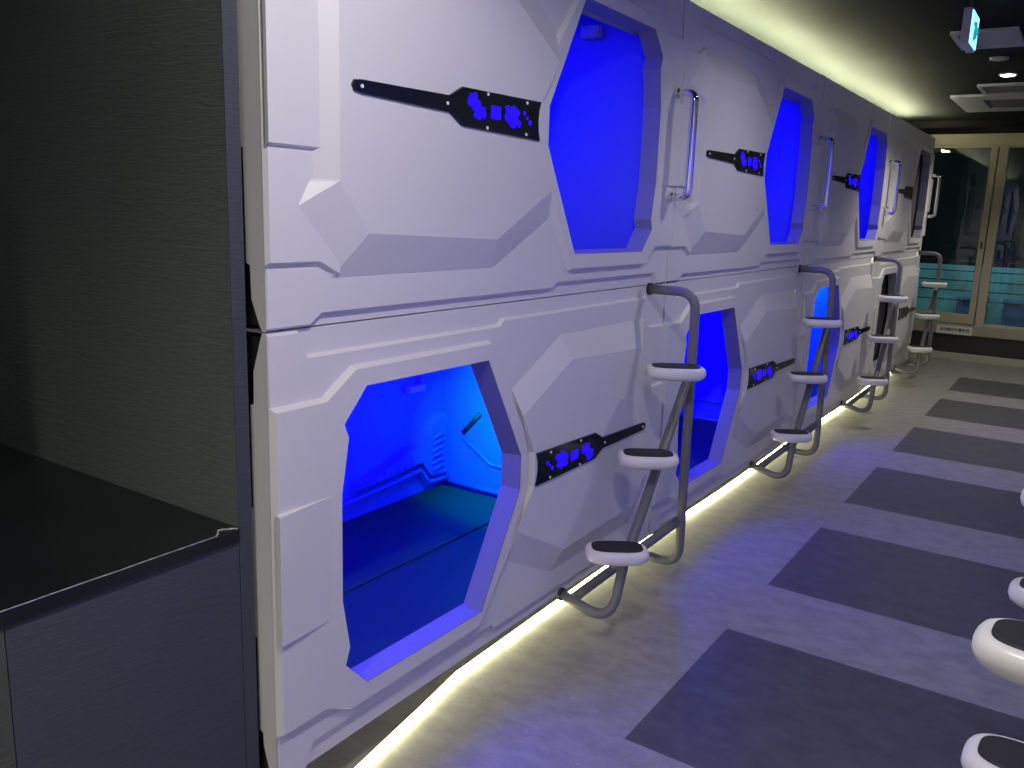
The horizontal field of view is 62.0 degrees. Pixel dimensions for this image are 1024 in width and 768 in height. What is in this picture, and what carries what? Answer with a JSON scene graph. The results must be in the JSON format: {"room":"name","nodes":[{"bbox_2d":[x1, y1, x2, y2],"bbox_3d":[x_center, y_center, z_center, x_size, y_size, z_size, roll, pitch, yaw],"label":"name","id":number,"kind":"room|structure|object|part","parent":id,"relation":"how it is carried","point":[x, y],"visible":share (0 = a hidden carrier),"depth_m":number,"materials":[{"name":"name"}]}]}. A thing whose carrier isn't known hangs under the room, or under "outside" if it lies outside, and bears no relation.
{"room":"capsule hotel","nodes":[
{"label":"capsule hotel","id":0,"kind":"room"},
{"bbox_2d":[0,0,245,746],"bbox_3d":[-1.228,-0.258,2.257,1.540,2.600,0.036,10,14,33],"label":"wall pier","id":1,"kind":"object","parent":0,"point":[116,353],"visible":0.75,"depth_m":2.02,"materials":[{"name":"grey paper"}]},
{"bbox_2d":[0,543,245,767],"bbox_3d":[-1.020,0.801,1.650,0.242,0.784,1.029,10,14,33],"label":"base cabinet","id":2,"kind":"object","parent":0,"point":[147,671],"depth_m":1.75,"materials":[{"name":"grey paper"}]},
{"bbox_2d":[0,443,239,628],"bbox_3d":[-1.521,0.310,1.908,1.505,0.037,1.027,10,14,33],"label":"countertop","id":3,"kind":"structure","parent":2,"relation":"on","point":[68,535],"depth_m":1.85,"materials":[{"name":"black stone"}]},
{"bbox_2d":[221,0,258,767],"bbox_3d":[-0.590,-0.150,1.838,0.002,2.600,0.037,10,14,33],"label":"trim","id":4,"kind":"structure","parent":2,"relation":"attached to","point":[228,7],"depth_m":1.86,"materials":[{"name":"grey metal"}]},
{"bbox_2d":[306,355,1023,767],"bbox_3d":[1.450,0.688,4.709,3.570,0.060,13.050,10,14,33],"label":"floor","id":5,"kind":"structure","parent":0,"point":[827,613],"depth_m":3.25,"materials":[{"name":"grey plastic"}]},
{"bbox_2d":[246,283,664,767],"bbox_3d":[-0.381,0.214,3.086,1.113,1.118,2.094,10,14,33],"label":"pod","id":6,"kind":"object","parent":5,"relation":"on","point":[423,484],"visible":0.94,"depth_m":2.78,"materials":[{"name":"white plastic"}]},
{"bbox_3d":[-0.987,0.361,2.265,1.044,1.096,0.016,10,14,33],"label":"panel","id":7,"kind":"part","parent":6,"relation":"part of","materials":[{"name":"black"}]},
{"bbox_2d":[405,374,425,393],"bbox_3d":[-0.438,-0.020,3.855,0.033,0.115,0.110,10,14,33],"label":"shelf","id":8,"kind":"object","parent":6,"relation":"attached to","point":[414,384],"depth_m":3.86,"materials":[{"name":"blue plastic"}]},
{"bbox_3d":[-0.249,0.744,3.033,0.458,0.052,1.795,10,14,33],"label":"mattress","id":9,"kind":"part","parent":6,"relation":"part of","materials":[{"name":"green plastic"}]},
{"bbox_3d":[-0.647,0.676,3.294,0.485,0.052,1.795,10,14,33],"label":"mattress","id":10,"kind":"part","parent":6,"relation":"part of","materials":[{"name":"green plastic"}]},
{"bbox_3d":[-0.227,0.349,2.462,0.068,0.841,0.839,10,14,33],"label":"door frame","id":11,"kind":"part","parent":6,"relation":"part of","materials":[{"name":"grey plastic"}]},
{"bbox_2d":[237,0,698,332],"bbox_3d":[-0.320,-0.880,2.844,1.172,1.118,2.094,10,14,33],"label":"pod","id":12,"kind":"object","parent":6,"relation":"on","point":[399,157],"visible":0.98,"depth_m":2.23,"materials":[{"name":"white plastic"}]},
{"bbox_3d":[-0.950,-0.736,2.040,1.044,1.096,0.016,10,14,33],"label":"panel","id":13,"kind":"part","parent":12,"relation":"part of","materials":[{"name":"black"}]},
{"bbox_2d":[580,24,601,38],"bbox_3d":[0.309,-1.391,3.359,0.080,0.045,0.055,10,14,33],"label":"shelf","id":14,"kind":"object","parent":12,"relation":"attached to","point":[587,31],"depth_m":3.34,"materials":[{"name":"blue plastic"}]},
{"bbox_3d":[0.310,-0.866,2.967,0.068,0.841,0.832,10,14,33],"label":"door frame","id":15,"kind":"part","parent":12,"relation":"part of","materials":[{"name":"grey"}]},
{"bbox_3d":[0.679,-0.940,3.355,0.092,0.431,0.033,10,14,33],"label":"grab handle","id":16,"kind":"part","parent":12,"relation":"part of","materials":[{"name":"silver metal"}]},
{"bbox_2d":[461,412,481,433],"bbox_3d":[-0.190,0.185,4.023,0.114,0.122,0.023,10,14,33],"label":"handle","id":17,"kind":"object","parent":6,"relation":"on","point":[471,422],"depth_m":4.03,"materials":[{"name":"grey"}]},
{"bbox_3d":[0.013,0.417,3.925,0.810,0.248,0.028,10,14,33],"label":"wall trim","id":18,"kind":"part","parent":6,"relation":"part of","materials":[{"name":"blue"}]},
{"bbox_2d":[557,283,705,618],"bbox_3d":[0.487,0.235,3.179,0.306,1.170,0.698,10,14,33],"label":"ladder","id":19,"kind":"object","parent":6,"relation":"attached to","point":[618,556],"visible":1,"depth_m":3.17,"materials":[{"name":"grey metal"}]},
{"bbox_3d":[0.446,0.389,3.235,0.215,0.831,0.628,10,14,33],"label":"slanted rail","id":20,"kind":"part","parent":19,"relation":"part of","materials":[{"name":"grey metal"}]},
{"bbox_2d":[354,372,890,767],"bbox_3d":[1.668,0.483,5.546,0.103,0.020,8.081,9,14,32],"label":"light strip","id":21,"kind":"object","parent":5,"relation":"on","point":[416,712],"visible":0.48,"depth_m":2.99,"materials":[{"name":"beige plastic"}]},
{"bbox_2d":[648,266,804,535],"bbox_3d":[0.796,-0.098,4.796,1.113,1.118,2.094,10,14,33],"label":"pod","id":22,"kind":"object","parent":5,"relation":"on","point":[750,335],"visible":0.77,"depth_m":4.61,"materials":[{"name":"white plastic"}]},
{"bbox_3d":[0.530,0.365,5.005,0.485,0.052,1.795,10,14,33],"label":"mattress","id":23,"kind":"part","parent":22,"relation":"part of","materials":[{"name":"fabric"}]},
{"bbox_3d":[0.928,0.432,4.744,0.458,0.052,1.795,10,14,33],"label":"mattress","id":24,"kind":"part","parent":22,"relation":"part of","materials":[{"name":"blue fabric"}]},
{"bbox_3d":[1.191,0.106,5.636,0.810,0.248,0.028,10,14,33],"label":"wall trim","id":25,"kind":"part","parent":22,"relation":"part of","materials":[{"name":"blue"}]},
{"bbox_3d":[0.950,0.038,4.173,0.068,0.841,0.839,10,14,33],"label":"door frame","id":26,"kind":"part","parent":22,"relation":"part of","materials":[{"name":"grey plastic"}]},
{"bbox_2d":[666,0,834,281],"bbox_3d":[0.857,-1.191,4.555,1.172,1.118,2.094,10,14,33],"label":"pod","id":27,"kind":"object","parent":22,"relation":"on","point":[750,206],"visible":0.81,"depth_m":4.04,"materials":[{"name":"white plastic"}]},
{"bbox_3d":[1.487,-1.177,4.678,0.068,0.841,0.832,10,14,33],"label":"door frame","id":28,"kind":"part","parent":27,"relation":"part of","materials":[{"name":"grey plastic"}]},
{"bbox_3d":[1.856,-1.251,5.066,0.092,0.431,0.033,10,14,33],"label":"grab handle","id":29,"kind":"part","parent":27,"relation":"part of","materials":[{"name":"silver metal"}]},
{"bbox_2d":[749,265,841,478],"bbox_3d":[1.664,-0.076,4.890,0.306,1.170,0.698,10,14,33],"label":"ladder","id":30,"kind":"object","parent":22,"relation":"attached to","point":[794,436],"visible":1,"depth_m":4.89,"materials":[{"name":"grey metal"}]},
{"bbox_3d":[1.623,0.078,4.946,0.215,0.831,0.628,10,14,33],"label":"slanted rail","id":31,"kind":"part","parent":30,"relation":"part of","materials":[{"name":"grey metal"}]},
{"bbox_2d":[789,257,876,429],"bbox_3d":[1.973,-0.409,6.508,1.113,1.118,2.094,10,14,33],"label":"pod","id":32,"kind":"object","parent":5,"relation":"on","point":[855,278],"visible":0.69,"depth_m":6.33,"materials":[{"name":"white plastic"}]},
{"bbox_3d":[2.106,0.121,6.455,0.458,0.052,1.795,10,14,33],"label":"mattress","id":33,"kind":"part","parent":32,"relation":"part of","materials":[{"name":"blue fabric"}]},
{"bbox_3d":[2.127,-0.273,5.884,0.068,0.841,0.839,10,14,33],"label":"door frame","id":34,"kind":"part","parent":32,"relation":"part of","materials":[{"name":"grey plastic"}]},
{"bbox_2d":[806,75,901,264],"bbox_3d":[2.034,-1.502,6.266,1.172,1.118,2.094,10,14,33],"label":"pod","id":35,"kind":"object","parent":32,"relation":"on","point":[850,227],"visible":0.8,"depth_m":5.84,"materials":[{"name":"white plastic"}]},
{"bbox_3d":[2.664,-1.488,6.389,0.068,0.841,0.832,10,14,33],"label":"door frame","id":36,"kind":"part","parent":35,"relation":"part of","materials":[{"name":"grey plastic"}]},
{"bbox_3d":[3.033,-1.562,6.777,0.092,0.431,0.033,10,14,33],"label":"grab handle","id":37,"kind":"part","parent":35,"relation":"part of","materials":[{"name":"silver metal"}]},
{"bbox_2d":[840,256,907,412],"bbox_3d":[2.841,-0.388,6.601,0.306,1.170,0.698,10,14,33],"label":"ladder","id":38,"kind":"object","parent":32,"relation":"attached to","point":[889,337],"visible":1,"depth_m":6.61,"materials":[{"name":"grey metal"}]},
{"bbox_3d":[2.800,-0.234,6.657,0.215,0.831,0.628,10,14,33],"label":"slanted rail","id":39,"kind":"part","parent":38,"relation":"part of","materials":[{"name":"grey metal"}]},
{"bbox_2d":[862,251,919,388],"bbox_3d":[3.150,-0.720,8.219,1.113,1.118,2.094,10,14,33],"label":"pod","id":40,"kind":"object","parent":5,"relation":"on","point":[886,272],"visible":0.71,"depth_m":7.95,"materials":[{"name":"white plastic"}]},
{"bbox_2d":[873,274,887,360],"bbox_3d":[3.276,-0.600,7.651,0.008,0.920,0.960,10,14,33],"label":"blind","id":41,"kind":"object","parent":40,"relation":"hanging from","point":[882,320],"depth_m":7.83,"materials":[{"name":"black"}]},
{"bbox_3d":[3.304,-0.585,7.595,0.068,0.841,0.839,10,14,33],"label":"door frame","id":42,"kind":"part","parent":40,"relation":"part of","materials":[{"name":"grey plastic"}]},
{"bbox_2d":[878,114,941,255],"bbox_3d":[3.212,-1.814,7.977,1.172,1.118,2.094,10,14,33],"label":"pod","id":43,"kind":"object","parent":40,"relation":"on","point":[904,230],"visible":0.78,"depth_m":7.61,"materials":[{"name":"white plastic"}]},
{"bbox_2d":[910,155,921,236],"bbox_3d":[3.760,-1.781,8.085,0.008,0.850,0.920,10,14,33],"label":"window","id":44,"kind":"structure","parent":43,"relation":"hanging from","point":[916,197],"depth_m":8.43,"materials":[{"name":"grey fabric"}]},
{"bbox_3d":[3.841,-1.800,8.100,0.068,0.841,0.832,10,14,33],"label":"door frame","id":45,"kind":"part","parent":43,"relation":"part of","materials":[{"name":"grey plastic"}]},
{"bbox_3d":[4.210,-1.874,8.489,0.092,0.431,0.033,10,14,33],"label":"grab handle","id":46,"kind":"part","parent":43,"relation":"part of","materials":[{"name":"silver metal"}]},
{"bbox_2d":[894,250,946,374],"bbox_3d":[4.018,-0.699,8.312,0.306,1.170,0.698,10,14,33],"label":"ladder","id":47,"kind":"object","parent":40,"relation":"attached to","point":[931,314],"visible":1,"depth_m":8.32,"materials":[{"name":"grey metal"}]},
{"bbox_3d":[3.977,-0.545,8.368,0.215,0.831,0.628,10,14,33],"label":"slanted rail","id":48,"kind":"part","parent":47,"relation":"part of","materials":[{"name":"grey metal"}]},
{"bbox_2d":[690,0,1023,121],"bbox_3d":[1.538,-1.916,4.175,3.570,0.060,13.050,10,14,33],"label":"ceiling","id":49,"kind":"structure","parent":0,"point":[902,57],"depth_m":5.21,"materials":[{"name":"paint"}]},
{"bbox_2d":[907,119,1023,134],"bbox_3d":[5.119,-2.723,9.021,3.100,0.069,0.800,10,14,33],"label":"trim","id":50,"kind":"structure","parent":49,"relation":"attached to","point":[1003,125],"depth_m":8.93,"materials":[{"name":"black"}]},
{"bbox_2d":[960,0,979,52],"bbox_3d":[2.220,-1.735,4.107,0.054,0.222,0.250,10,14,33],"label":"exit sign","id":51,"kind":"object","parent":49,"relation":"hanging from","point":[970,23],"visible":1,"depth_m":4.03,"materials":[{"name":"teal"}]},
{"bbox_2d":[950,94,1023,111],"bbox_3d":[4.423,-2.414,7.285,1.078,0.021,1.100,10,14,33],"label":"air conditioner","id":52,"kind":"object","parent":49,"relation":"attached to","point":[970,102],"visible":1,"depth_m":7.35,"materials":[{"name":"grey"}]},
{"bbox_2d":[950,26,1023,49],"bbox_3d":[2.733,-1.978,4.882,0.336,0.021,0.500,10,14,33],"label":"access panel","id":53,"kind":"object","parent":49,"relation":"attached to","point":[1003,37],"visible":0.81,"depth_m":4.85,"materials":[{"name":"grey"}]},
{"bbox_2d":[989,56,1008,60],"bbox_3d":[3.122,-2.083,5.454,0.111,0.020,0.111,10,14,33],"label":"smoke detector","id":54,"kind":"object","parent":49,"relation":"attached to","point":[994,58],"visible":1,"depth_m":5.42,"materials":[{"name":"grey plastic"}]},
{"bbox_2d":[977,82,1023,94],"bbox_3d":[3.998,-2.274,6.529,0.720,0.021,0.490,10,14,33],"label":"ceiling vent","id":55,"kind":"object","parent":49,"relation":"in","point":[1015,87],"visible":1,"depth_m":6.59,"materials":[{"name":"grey metal"}]},
{"bbox_2d":[998,73,1017,76],"bbox_3d":[3.521,-2.194,6.044,0.120,0.013,0.120,10,14,33],"label":"recessed light","id":56,"kind":"object","parent":49,"relation":"in","point":[1000,74],"visible":1,"depth_m":6.02,"materials":[{"name":"grey glass"}]},
{"bbox_2d":[909,330,1023,359],"bbox_3d":[5.255,-0.416,9.820,3.100,0.300,0.070,10,14,33],"label":"wall","id":57,"kind":"structure","parent":0,"point":[964,344],"depth_m":9.75,"materials":[{"name":"grey"}]},
{"bbox_2d":[936,324,972,335],"bbox_3d":[5.098,-0.622,9.812,0.370,0.096,0.005,10,14,33],"label":"notice sign","id":58,"kind":"object","parent":57,"relation":"attached to","point":[948,329],"visible":1,"depth_m":9.81,"materials":[{"name":"white"}]},
{"bbox_2d":[908,350,1023,367],"bbox_3d":[5.223,-0.303,9.800,3.100,0.085,0.030,10,14,33],"label":"baseboard","id":59,"kind":"structure","parent":57,"relation":"attached to","point":[934,354],"depth_m":9.73,"materials":[{"name":"beige"}]},
{"bbox_2d":[913,320,1023,340],"bbox_3d":[5.255,-0.617,9.768,3.100,0.115,0.095,10,14,33],"label":"trim","id":60,"kind":"structure","parent":57,"relation":"on","point":[991,332],"depth_m":9.63,"materials":[{"name":"beige"}]},
{"bbox_2d":[915,133,1023,324],"bbox_3d":[5.293,-1.714,9.545,3.100,2.105,0.090,10,14,33],"label":"window","id":61,"kind":"structure","parent":57,"relation":"in","point":[966,164],"depth_m":9.67,"materials":[{"name":"clear glass"}]},
{"bbox_3d":[4.670,-1.804,9.967,1.443,1.860,0.006,10,14,33],"label":"pane","id":62,"kind":"part","parent":61,"relation":"part of","materials":[{"name":"clear glass"}]},
{"bbox_2d":[974,145,1023,329],"bbox_3d":[5.949,-1.532,9.126,1.508,2.010,0.090,10,14,33],"label":"window","id":63,"kind":"structure","parent":61,"relation":"attached to","point":[1000,304],"depth_m":9.45,"materials":[{"name":"clear glass"}]},
{"bbox_3d":[3.188,-0.328,3.329,0.556,2.600,13.050,10,14,33],"label":"wall","id":64,"kind":"structure","parent":0,"visible":0},
{"bbox_2d":[961,618,1023,767],"bbox_3d":[0.961,0.648,1.256,0.539,1.175,0.674,10,14,33],"label":"ladder","id":65,"kind":"object","parent":64,"relation":"attached to","point":[997,644],"visible":1,"depth_m":1.21,"materials":[{"name":"grey paint"}]},
{"bbox_2d":[1008,489,1023,687],"bbox_3d":[1.427,0.528,1.919,0.539,1.175,0.674,10,14,33],"label":"ladder","id":66,"kind":"object","parent":64,"relation":"attached to","point":[1016,587],"visible":0.38,"depth_m":2.07,"materials":[{"name":"grey paint"}]},
{"label":"outside","id":67,"kind":"structure","parent":0,"visible":0},
{"bbox_3d":[7.225,-0.546,11.681,8.000,0.058,5.150,10,14,33],"label":"ground","id":68,"kind":"structure","parent":67,"visible":0},
{"bbox_2d":[914,266,982,322],"bbox_3d":[6.646,-0.918,10.704,8.000,1.020,0.120,10,14,33],"label":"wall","id":69,"kind":"structure","parent":68,"relation":"on","point":[982,266],"depth_m":11.01,"materials":[{"name":"beige"}]},
{"bbox_2d":[982,148,999,265],"bbox_3d":[8.545,-3.836,12.844,10.000,6.000,0.200,10,14,33],"label":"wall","id":70,"kind":"structure","parent":68,"relation":"on","point":[999,148],"depth_m":13.52,"materials":[{"name":"beige"}]}
]}

